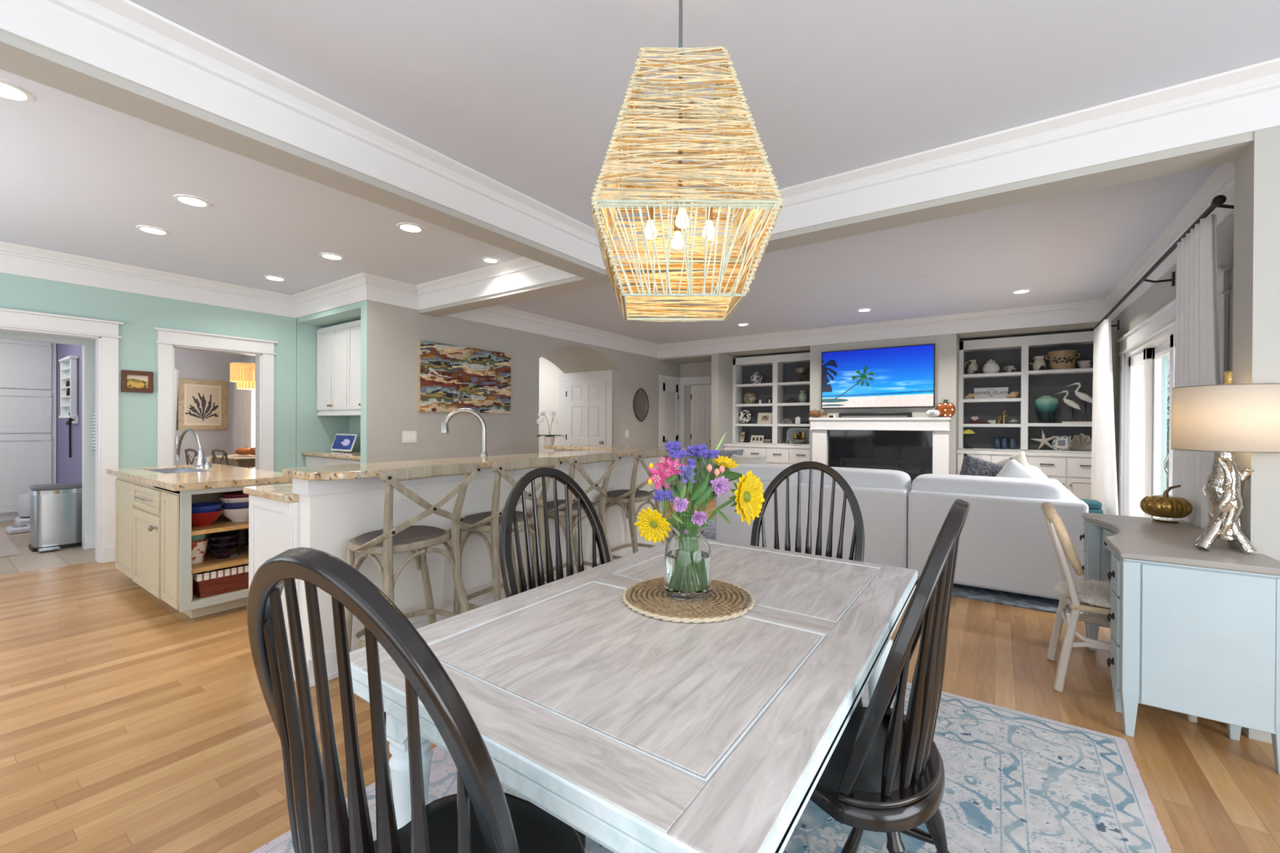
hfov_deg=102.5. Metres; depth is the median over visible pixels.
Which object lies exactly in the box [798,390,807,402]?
vase
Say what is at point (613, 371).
wall
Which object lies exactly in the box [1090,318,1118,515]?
window curtain
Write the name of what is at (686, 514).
leaf
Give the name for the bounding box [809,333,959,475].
wall
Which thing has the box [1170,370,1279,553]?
table lamp
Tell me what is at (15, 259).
trim
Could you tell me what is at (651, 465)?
bud
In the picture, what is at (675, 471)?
alstroemeria
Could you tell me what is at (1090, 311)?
trim
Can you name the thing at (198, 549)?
cup
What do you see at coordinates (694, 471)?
leaf
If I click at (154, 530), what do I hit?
kitchen island
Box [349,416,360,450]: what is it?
wall
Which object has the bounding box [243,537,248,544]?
bowl
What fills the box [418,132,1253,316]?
ceiling beam
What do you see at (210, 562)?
shelf
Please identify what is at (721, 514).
leaf
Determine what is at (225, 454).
chair
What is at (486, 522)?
bar stool
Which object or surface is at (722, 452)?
pillow
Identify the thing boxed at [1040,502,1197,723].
rattan chair
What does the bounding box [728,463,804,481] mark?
cushion
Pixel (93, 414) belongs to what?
striped towel
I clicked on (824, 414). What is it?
house
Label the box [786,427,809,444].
tray
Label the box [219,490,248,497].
bowl
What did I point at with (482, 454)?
faucet
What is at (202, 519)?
bowl
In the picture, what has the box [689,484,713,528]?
leaf
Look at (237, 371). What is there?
chandelier
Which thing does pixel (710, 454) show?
statice
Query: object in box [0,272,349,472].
wall
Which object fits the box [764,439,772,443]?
box
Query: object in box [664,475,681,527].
leaf
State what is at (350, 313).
wall
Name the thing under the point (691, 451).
statice
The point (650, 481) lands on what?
bud
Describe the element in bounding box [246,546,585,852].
chair
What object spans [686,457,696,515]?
statice
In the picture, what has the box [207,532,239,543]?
bowl
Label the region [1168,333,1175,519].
door
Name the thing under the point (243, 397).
sheer curtain
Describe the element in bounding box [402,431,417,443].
light switch
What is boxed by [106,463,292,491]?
island countertop
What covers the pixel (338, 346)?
upper cabinet
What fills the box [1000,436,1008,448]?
jar
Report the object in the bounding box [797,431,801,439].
ornament
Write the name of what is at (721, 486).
carnation
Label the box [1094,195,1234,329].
curtain rod
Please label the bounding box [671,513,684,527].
leaf
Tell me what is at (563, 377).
trim
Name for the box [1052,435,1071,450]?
photo frame
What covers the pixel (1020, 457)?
pillow
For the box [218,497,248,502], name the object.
bowl
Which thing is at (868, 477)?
cushion
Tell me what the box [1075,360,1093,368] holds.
stoneware bowl
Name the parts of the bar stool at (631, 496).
leg, seat frame, leg, leg, rail, leg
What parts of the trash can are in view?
lid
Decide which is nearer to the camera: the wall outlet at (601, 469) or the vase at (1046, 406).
the wall outlet at (601, 469)
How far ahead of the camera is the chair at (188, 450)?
8.02 m
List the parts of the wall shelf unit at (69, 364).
shelf, panel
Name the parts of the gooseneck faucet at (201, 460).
spout, lever handle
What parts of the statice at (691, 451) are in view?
stem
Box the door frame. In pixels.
[1123,324,1175,516]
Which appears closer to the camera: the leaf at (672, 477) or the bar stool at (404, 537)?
the leaf at (672, 477)
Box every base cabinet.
[306,455,360,466]
[723,443,809,470]
[956,448,1091,499]
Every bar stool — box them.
[344,463,480,652]
[453,457,562,614]
[531,453,621,584]
[597,448,670,564]
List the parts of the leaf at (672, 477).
blade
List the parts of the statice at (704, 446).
stem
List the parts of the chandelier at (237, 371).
frame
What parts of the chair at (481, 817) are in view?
seat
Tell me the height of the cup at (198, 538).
0.050 m
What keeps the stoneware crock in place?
on the bookcase at (1031, 384)
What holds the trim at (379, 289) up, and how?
attached to the wall at (394, 332)
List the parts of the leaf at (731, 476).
blade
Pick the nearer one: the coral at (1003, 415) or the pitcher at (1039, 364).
the pitcher at (1039, 364)
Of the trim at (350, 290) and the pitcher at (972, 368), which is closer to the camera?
the trim at (350, 290)
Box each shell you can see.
[781,418,792,423]
[964,393,974,399]
[1006,391,1018,398]
[1067,433,1091,450]
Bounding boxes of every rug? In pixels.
[0,537,22,557]
[251,682,1172,852]
[665,517,1082,613]
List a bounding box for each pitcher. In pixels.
[964,360,978,373]
[1004,365,1015,372]
[1029,355,1045,370]
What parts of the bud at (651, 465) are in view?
stem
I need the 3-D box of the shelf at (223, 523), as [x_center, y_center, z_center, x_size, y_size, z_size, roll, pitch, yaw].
[-3.091,0.715,3.819,0.603,0.028,0.563,0,0,35]
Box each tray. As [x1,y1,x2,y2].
[5,524,30,534]
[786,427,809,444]
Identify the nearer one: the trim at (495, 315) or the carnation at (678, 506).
the carnation at (678, 506)
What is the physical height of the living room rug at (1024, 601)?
0.011 m
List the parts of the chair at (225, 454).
leg, rail, leg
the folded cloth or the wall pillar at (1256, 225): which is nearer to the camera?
the wall pillar at (1256, 225)
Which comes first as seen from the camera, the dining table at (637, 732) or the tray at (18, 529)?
the dining table at (637, 732)
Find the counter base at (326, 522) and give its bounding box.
[297,460,662,657]
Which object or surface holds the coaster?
on the writing desk at (1194, 631)
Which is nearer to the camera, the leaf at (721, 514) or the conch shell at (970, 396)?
the leaf at (721, 514)
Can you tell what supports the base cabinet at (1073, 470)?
on the floor
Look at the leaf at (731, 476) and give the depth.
1.71 m
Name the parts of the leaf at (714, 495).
blade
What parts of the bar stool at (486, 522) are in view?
leg, leg, seat frame, leg, rail, leg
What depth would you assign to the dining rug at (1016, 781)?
1.84 m
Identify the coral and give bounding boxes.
[970,416,978,420]
[996,415,1000,423]
[1001,410,1006,423]
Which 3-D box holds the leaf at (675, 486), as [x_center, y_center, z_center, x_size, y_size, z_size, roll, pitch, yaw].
[0.145,0.366,1.712,0.093,0.344,0.013,0,0,9]
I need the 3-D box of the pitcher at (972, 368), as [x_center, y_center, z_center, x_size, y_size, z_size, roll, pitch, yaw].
[4.897,-0.870,7.565,0.140,0.210,0.155,0,0,-17]
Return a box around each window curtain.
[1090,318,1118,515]
[1171,213,1220,528]
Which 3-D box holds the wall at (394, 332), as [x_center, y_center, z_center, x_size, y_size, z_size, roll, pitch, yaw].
[-1.514,-0.130,8.300,1.280,2.860,6.415,0,0,35]
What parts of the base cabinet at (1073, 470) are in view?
drawer, drawer, drawer, cabinet door, drawer, cabinet door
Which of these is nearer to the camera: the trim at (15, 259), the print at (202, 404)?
the trim at (15, 259)
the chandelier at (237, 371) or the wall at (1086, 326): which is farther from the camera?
the chandelier at (237, 371)
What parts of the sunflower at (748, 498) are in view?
stem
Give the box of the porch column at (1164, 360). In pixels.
[1160,355,1167,518]
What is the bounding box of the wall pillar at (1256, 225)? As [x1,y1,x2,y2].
[1232,125,1279,743]
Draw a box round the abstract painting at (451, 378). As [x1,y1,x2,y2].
[417,340,511,413]
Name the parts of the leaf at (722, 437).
blade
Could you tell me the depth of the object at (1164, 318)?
4.47 m
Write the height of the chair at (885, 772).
1.156 m
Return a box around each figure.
[1056,390,1080,421]
[1066,382,1092,421]
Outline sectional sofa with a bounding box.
[715,463,1088,605]
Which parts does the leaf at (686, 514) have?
blade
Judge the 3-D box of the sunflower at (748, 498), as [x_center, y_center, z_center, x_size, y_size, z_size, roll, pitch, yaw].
[0.272,0.342,1.674,0.320,0.397,0.123,0,0,-9]
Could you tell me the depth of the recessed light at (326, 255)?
4.67 m
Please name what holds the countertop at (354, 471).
on the end panel
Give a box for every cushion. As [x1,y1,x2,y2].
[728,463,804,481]
[800,466,911,491]
[911,473,1065,499]
[1029,465,1042,472]
[1031,471,1049,480]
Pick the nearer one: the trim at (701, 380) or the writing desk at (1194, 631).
the writing desk at (1194, 631)
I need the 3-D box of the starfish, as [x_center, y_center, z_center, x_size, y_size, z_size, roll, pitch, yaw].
[5.572,0.187,7.090,0.284,0.272,0.052,0,0,35]
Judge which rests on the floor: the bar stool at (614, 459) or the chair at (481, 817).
the bar stool at (614, 459)
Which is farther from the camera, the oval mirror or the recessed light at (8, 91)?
the oval mirror
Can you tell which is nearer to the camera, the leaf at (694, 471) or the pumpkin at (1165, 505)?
the leaf at (694, 471)
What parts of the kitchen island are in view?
panel, drawer pull, cabinet door, drawer, knob, panel, frame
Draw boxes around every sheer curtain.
[174,367,179,439]
[234,368,253,454]
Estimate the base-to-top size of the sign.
0.165 m
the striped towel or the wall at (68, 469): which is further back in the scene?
the wall at (68, 469)
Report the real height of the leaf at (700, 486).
0.369 m
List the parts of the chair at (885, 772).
seat, leg, leg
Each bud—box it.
[647,478,675,524]
[648,462,676,522]
[693,464,712,528]
[695,468,719,528]
[696,465,724,528]
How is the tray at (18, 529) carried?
on the floor
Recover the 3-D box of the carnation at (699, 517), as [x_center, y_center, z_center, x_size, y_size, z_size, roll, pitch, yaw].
[0.190,0.404,1.669,0.053,0.269,0.080,0,0,0]
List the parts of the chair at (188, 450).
leg, rail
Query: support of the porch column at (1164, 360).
on the ground
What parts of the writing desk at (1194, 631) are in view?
drawer, drawer, leg, leg, drawer, drawer pull, drawer pull, drawer pull, drawer, drawer, drawer, leg, leg, moulding, panel, leg, leg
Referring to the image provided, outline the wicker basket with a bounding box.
[192,564,248,598]
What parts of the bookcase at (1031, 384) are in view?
shelf, shelf, shelf, shelf, shelf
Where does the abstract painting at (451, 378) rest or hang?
attached to the wall at (394, 332)
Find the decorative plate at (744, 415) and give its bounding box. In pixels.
[738,409,751,423]
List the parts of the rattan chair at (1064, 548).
leg, leg, seat, seat rail, leg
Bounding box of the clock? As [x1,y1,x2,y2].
[795,416,800,423]
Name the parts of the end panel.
panel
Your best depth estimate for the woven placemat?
1.63 m
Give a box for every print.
[177,378,227,430]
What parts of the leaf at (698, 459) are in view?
stem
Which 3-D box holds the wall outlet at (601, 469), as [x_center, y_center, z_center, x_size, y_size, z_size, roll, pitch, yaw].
[-0.339,0.414,4.538,0.008,0.130,0.090,0,0,35]
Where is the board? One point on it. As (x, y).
(1062, 421)
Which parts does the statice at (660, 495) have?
stem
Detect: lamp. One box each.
[591,0,782,322]
[963,429,974,448]
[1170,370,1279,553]
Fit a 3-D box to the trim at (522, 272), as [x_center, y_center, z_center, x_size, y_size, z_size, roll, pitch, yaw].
[-1.498,-1.421,5.028,2.465,0.249,0.090,0,0,35]
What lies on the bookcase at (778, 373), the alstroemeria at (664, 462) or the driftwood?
the driftwood
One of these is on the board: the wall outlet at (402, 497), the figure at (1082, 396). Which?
the figure at (1082, 396)
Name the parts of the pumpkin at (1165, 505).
stem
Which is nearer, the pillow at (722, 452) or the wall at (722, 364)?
the pillow at (722, 452)
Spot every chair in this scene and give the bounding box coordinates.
[184,448,198,464]
[211,448,229,465]
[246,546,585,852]
[498,466,610,848]
[750,461,864,706]
[794,498,970,852]
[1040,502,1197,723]
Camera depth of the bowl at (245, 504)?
3.72 m
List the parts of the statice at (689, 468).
stem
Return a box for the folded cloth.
[205,552,248,573]
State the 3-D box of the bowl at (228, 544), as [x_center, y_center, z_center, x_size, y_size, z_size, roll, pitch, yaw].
[-3.034,0.871,3.740,0.180,0.078,0.180,0,0,35]
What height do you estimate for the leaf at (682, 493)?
0.352 m
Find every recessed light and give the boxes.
[0,79,34,102]
[136,225,169,235]
[173,194,210,207]
[263,275,286,281]
[319,253,343,260]
[396,222,424,232]
[481,257,499,263]
[737,323,749,325]
[857,308,871,311]
[1011,288,1031,293]
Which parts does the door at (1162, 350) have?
handle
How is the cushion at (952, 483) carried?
on the sectional sofa
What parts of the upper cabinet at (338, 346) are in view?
cabinet door, cabinet door, cabinet door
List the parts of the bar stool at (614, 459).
leg, seat frame, leg, leg, rail, leg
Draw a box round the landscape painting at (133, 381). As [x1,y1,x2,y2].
[120,369,153,393]
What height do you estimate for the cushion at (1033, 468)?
0.500 m
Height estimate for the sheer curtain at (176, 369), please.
2.300 m
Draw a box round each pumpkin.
[235,445,250,454]
[248,447,255,455]
[808,408,820,417]
[925,408,940,416]
[936,400,955,417]
[1139,484,1192,518]
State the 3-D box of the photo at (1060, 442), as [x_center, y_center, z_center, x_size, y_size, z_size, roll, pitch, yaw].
[5.745,0.226,6.999,0.078,0.078,0.022,0,0,35]
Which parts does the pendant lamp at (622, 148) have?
bulb, bulb, rod, bulb, bulb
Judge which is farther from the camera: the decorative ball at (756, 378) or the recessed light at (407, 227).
the decorative ball at (756, 378)
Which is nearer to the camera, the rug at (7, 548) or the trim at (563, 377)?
the rug at (7, 548)
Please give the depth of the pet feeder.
6.42 m
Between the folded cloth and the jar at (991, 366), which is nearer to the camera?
the folded cloth
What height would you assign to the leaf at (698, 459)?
0.482 m
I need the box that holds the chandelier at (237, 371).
[229,355,255,390]
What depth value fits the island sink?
4.48 m
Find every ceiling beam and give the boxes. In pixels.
[0,0,605,270]
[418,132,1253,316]
[612,57,1279,266]
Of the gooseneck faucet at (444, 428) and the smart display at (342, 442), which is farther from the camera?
the smart display at (342, 442)
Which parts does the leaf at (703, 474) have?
blade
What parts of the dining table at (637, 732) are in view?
leg, inset panel, inset panel, leg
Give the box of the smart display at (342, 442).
[330,433,357,451]
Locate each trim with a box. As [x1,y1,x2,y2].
[0,240,295,318]
[0,307,124,563]
[153,327,277,471]
[292,272,367,318]
[292,456,663,496]
[363,272,417,310]
[416,257,577,310]
[444,305,658,358]
[559,369,612,444]
[657,298,1112,358]
[658,374,679,484]
[680,376,711,489]
[1105,161,1234,320]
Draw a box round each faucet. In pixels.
[174,427,205,466]
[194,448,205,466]
[440,408,488,456]
[480,452,488,456]
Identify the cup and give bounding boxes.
[191,533,207,542]
[191,537,207,542]
[191,539,207,564]
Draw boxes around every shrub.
[1166,374,1169,441]
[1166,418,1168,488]
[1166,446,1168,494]
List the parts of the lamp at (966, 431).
stem, lamp shade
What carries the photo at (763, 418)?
attached to the photo frame at (762, 418)
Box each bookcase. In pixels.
[732,352,809,445]
[958,330,1093,453]
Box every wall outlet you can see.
[398,485,413,501]
[598,466,604,479]
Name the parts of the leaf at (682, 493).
blade, stem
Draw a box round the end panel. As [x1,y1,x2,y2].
[248,448,579,674]
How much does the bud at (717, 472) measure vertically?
0.403 m
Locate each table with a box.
[207,454,255,468]
[337,538,918,852]
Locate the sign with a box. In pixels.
[971,386,1011,399]
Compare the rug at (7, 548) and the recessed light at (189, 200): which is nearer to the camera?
the recessed light at (189, 200)
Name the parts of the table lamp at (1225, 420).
lamp shade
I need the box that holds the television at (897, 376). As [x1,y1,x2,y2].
[821,343,935,408]
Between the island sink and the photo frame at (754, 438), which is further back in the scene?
the photo frame at (754, 438)
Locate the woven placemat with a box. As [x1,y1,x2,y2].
[622,576,755,623]
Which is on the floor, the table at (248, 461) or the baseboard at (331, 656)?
the table at (248, 461)
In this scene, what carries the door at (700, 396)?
in the wall at (701, 369)
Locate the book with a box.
[968,420,984,423]
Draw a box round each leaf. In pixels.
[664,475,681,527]
[670,484,678,492]
[671,490,684,524]
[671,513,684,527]
[676,511,691,528]
[680,484,686,528]
[686,470,695,496]
[688,478,708,524]
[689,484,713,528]
[692,443,703,510]
[692,467,706,528]
[693,471,742,528]
[694,491,715,528]
[697,508,730,526]
[699,493,717,506]
[706,431,726,474]
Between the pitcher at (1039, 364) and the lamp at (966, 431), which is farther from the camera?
the lamp at (966, 431)
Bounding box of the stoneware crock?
[1044,350,1079,369]
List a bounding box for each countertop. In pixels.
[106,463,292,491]
[243,483,298,502]
[282,444,686,480]
[301,450,360,460]
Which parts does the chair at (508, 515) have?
leg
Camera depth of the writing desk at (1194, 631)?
2.12 m
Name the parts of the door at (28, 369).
door, door, door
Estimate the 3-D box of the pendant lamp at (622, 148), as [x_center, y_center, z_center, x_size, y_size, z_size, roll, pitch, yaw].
[0.133,-0.949,1.665,0.534,1.150,0.538,0,0,0]
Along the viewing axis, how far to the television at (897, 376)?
7.55 m
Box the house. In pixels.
[821,412,827,417]
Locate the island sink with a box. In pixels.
[146,467,207,473]
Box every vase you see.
[664,520,711,600]
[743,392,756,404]
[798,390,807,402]
[1034,395,1058,422]
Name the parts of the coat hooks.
rail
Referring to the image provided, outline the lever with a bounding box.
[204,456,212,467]
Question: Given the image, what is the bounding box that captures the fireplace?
[808,417,951,489]
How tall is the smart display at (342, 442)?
0.220 m
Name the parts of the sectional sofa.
panel, panel, panel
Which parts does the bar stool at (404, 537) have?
leg, leg, seat frame, leg, rail, leg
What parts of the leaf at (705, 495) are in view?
stem, blade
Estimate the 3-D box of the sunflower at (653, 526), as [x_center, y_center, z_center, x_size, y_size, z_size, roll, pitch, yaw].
[0.087,0.397,1.662,0.210,0.284,0.096,0,0,-5]
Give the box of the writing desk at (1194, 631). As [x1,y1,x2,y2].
[1079,512,1279,774]
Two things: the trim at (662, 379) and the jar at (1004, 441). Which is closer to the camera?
the jar at (1004, 441)
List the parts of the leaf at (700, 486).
stem, blade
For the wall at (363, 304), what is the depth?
5.33 m
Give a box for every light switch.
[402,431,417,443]
[625,429,628,437]
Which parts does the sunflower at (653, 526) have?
stem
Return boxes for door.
[0,338,56,521]
[565,377,606,444]
[662,382,678,490]
[690,384,711,488]
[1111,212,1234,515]
[1127,347,1152,517]
[1151,340,1169,518]
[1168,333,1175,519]
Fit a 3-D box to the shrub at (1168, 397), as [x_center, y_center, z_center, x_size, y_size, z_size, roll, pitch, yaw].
[13.216,0.060,12.169,2.942,2.764,2.939,0,0,35]
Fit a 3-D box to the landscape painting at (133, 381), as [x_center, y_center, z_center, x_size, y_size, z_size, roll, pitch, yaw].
[-4.964,-0.443,5.074,0.029,0.213,0.231,0,0,35]
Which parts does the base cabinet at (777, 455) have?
drawer, drawer, drawer, cabinet door, drawer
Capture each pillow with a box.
[703,448,743,486]
[730,453,767,464]
[959,453,1004,476]
[994,450,1031,471]
[995,457,1046,479]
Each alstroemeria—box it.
[645,463,680,527]
[653,456,683,527]
[665,457,686,528]
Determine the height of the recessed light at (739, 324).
0.008 m
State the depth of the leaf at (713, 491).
1.70 m
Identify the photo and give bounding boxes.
[760,415,768,421]
[1057,440,1065,445]
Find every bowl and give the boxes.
[11,524,27,527]
[191,502,223,513]
[191,508,223,526]
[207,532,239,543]
[207,538,239,550]
[207,544,239,559]
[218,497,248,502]
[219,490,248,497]
[219,501,248,509]
[220,507,248,521]
[243,529,248,538]
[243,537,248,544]
[243,542,248,551]
[790,439,808,444]
[794,367,808,382]
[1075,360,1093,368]
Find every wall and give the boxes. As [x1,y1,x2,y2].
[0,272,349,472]
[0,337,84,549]
[56,343,82,483]
[174,348,241,465]
[297,302,360,327]
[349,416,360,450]
[360,300,367,463]
[366,300,679,462]
[538,356,562,453]
[612,370,614,444]
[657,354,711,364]
[680,361,711,488]
[711,352,737,500]
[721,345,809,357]
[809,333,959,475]
[957,321,1099,341]
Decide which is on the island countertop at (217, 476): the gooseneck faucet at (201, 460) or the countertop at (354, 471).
the gooseneck faucet at (201, 460)
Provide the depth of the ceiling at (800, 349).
9.09 m
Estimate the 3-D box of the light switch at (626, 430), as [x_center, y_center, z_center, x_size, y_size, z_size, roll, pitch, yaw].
[-0.227,0.126,9.026,0.008,0.140,0.100,0,0,35]
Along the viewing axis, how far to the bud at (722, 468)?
1.67 m
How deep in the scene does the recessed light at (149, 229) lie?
4.05 m
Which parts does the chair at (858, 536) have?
leg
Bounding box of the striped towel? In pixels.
[92,413,95,453]
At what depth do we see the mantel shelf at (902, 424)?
7.44 m
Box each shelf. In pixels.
[191,515,248,535]
[191,544,248,573]
[808,417,951,431]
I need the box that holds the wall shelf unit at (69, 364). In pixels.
[58,355,78,417]
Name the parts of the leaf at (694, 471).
blade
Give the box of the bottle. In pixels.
[66,388,70,395]
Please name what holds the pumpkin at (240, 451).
on the table at (248, 461)
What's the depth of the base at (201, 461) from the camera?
4.60 m
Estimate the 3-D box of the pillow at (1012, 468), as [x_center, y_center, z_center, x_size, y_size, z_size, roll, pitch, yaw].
[3.165,0.538,4.304,0.584,0.558,0.214,0,0,35]
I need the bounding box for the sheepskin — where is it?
[1053,577,1111,608]
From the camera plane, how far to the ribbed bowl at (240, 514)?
3.74 m
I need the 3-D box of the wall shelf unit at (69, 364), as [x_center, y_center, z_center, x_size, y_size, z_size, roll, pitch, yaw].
[-7.276,-0.490,6.537,0.750,0.765,0.075,0,0,35]
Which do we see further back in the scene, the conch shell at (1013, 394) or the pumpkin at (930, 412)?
the conch shell at (1013, 394)
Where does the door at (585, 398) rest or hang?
in the wall at (548, 373)
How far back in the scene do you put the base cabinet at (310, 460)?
6.01 m
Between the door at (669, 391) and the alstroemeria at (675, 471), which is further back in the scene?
the door at (669, 391)
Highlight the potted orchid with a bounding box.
[536,410,564,444]
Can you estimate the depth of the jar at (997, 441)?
7.34 m
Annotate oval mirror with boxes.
[633,387,648,422]
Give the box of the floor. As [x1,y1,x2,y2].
[0,490,1279,852]
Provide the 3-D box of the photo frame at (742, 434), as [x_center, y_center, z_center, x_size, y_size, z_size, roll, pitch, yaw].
[1.933,0.198,9.669,0.100,0.201,0.106,0,0,35]
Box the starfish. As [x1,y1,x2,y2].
[1031,430,1057,449]
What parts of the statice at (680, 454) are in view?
stem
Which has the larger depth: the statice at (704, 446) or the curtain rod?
the curtain rod
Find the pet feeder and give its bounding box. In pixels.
[14,493,30,525]
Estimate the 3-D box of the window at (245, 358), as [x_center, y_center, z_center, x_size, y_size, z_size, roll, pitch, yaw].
[-6.868,-0.160,9.655,2.900,2.860,0.120,0,0,35]
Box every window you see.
[241,354,255,469]
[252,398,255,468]
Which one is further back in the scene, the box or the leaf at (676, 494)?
the box
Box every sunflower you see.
[634,506,677,542]
[697,454,738,527]
[701,470,764,527]
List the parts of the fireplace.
firebox glass, firebox frame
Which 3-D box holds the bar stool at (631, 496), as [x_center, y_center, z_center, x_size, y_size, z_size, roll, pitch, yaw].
[-0.049,0.759,4.441,0.588,1.136,0.613,0,0,33]
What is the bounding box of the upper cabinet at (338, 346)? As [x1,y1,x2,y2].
[316,320,360,416]
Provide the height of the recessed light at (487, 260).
0.008 m
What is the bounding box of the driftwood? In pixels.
[785,397,797,403]
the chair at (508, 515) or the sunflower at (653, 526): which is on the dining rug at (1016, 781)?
the chair at (508, 515)
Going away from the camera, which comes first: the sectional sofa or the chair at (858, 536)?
the chair at (858, 536)
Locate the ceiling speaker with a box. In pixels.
[915,275,937,280]
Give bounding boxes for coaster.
[1151,518,1180,523]
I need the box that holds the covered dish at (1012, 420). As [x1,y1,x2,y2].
[1008,417,1017,423]
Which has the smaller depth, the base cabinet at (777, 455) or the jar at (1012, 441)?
the jar at (1012, 441)
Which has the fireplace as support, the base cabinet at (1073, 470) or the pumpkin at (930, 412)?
the pumpkin at (930, 412)
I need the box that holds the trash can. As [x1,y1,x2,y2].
[28,482,81,551]
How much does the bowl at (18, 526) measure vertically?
0.008 m
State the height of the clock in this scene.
0.133 m
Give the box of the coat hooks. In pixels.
[65,417,78,425]
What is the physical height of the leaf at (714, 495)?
0.315 m
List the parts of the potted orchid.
pot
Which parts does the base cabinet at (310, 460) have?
drawer, drawer, drawer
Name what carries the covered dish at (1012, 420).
on the bookcase at (1031, 384)
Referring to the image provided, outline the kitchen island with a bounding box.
[115,476,292,618]
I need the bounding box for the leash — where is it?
[68,412,71,457]
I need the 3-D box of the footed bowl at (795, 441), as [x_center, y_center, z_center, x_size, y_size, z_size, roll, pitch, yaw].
[2.785,0.263,9.002,0.300,0.083,0.300,0,0,35]
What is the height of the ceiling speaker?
0.008 m
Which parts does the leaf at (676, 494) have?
blade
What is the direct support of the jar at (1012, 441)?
on the bookcase at (1031, 384)
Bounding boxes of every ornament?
[792,431,797,439]
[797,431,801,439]
[800,431,806,439]
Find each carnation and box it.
[672,496,688,525]
[690,511,707,528]
[702,475,730,511]
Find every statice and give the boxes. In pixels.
[653,489,679,527]
[665,440,683,524]
[668,448,687,526]
[679,464,696,528]
[685,445,707,523]
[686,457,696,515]
[690,444,706,526]
[697,449,719,478]
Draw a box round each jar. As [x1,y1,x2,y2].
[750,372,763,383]
[982,359,999,373]
[993,436,1000,448]
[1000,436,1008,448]
[1008,436,1016,449]
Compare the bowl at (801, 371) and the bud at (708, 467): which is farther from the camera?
the bowl at (801, 371)
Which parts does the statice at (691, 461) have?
stem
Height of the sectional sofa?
0.927 m
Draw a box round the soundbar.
[839,412,912,417]
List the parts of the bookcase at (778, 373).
shelf, shelf, shelf, shelf, shelf, shelf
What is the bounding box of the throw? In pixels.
[1080,498,1103,514]
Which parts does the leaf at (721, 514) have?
blade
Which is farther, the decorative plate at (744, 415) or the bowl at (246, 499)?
the decorative plate at (744, 415)
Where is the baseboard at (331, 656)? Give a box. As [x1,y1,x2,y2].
[293,541,662,687]
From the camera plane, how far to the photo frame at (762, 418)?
9.40 m
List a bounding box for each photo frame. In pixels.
[738,431,745,442]
[750,435,764,443]
[757,413,772,423]
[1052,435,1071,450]
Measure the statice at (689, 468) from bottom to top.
0.416 m
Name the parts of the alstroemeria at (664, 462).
stem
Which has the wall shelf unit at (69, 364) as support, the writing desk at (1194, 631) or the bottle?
the bottle
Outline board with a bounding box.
[1061,421,1092,422]
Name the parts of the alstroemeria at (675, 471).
stem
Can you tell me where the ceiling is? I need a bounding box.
[0,0,1279,344]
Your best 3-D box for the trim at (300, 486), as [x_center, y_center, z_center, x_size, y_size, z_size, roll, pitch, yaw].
[-0.782,0.306,4.025,0.177,0.090,3.382,0,0,35]
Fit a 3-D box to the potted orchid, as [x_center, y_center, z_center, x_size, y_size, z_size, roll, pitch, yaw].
[-1.056,0.009,6.053,0.326,0.403,0.345,0,0,-9]
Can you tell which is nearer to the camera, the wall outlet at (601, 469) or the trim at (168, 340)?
the wall outlet at (601, 469)
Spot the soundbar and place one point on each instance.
(860, 415)
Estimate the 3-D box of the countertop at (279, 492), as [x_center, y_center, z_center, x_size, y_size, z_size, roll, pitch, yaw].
[-1.167,0.373,4.114,0.592,0.039,3.155,0,0,35]
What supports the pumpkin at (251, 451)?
on the table at (248, 461)
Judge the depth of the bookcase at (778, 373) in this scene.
9.32 m

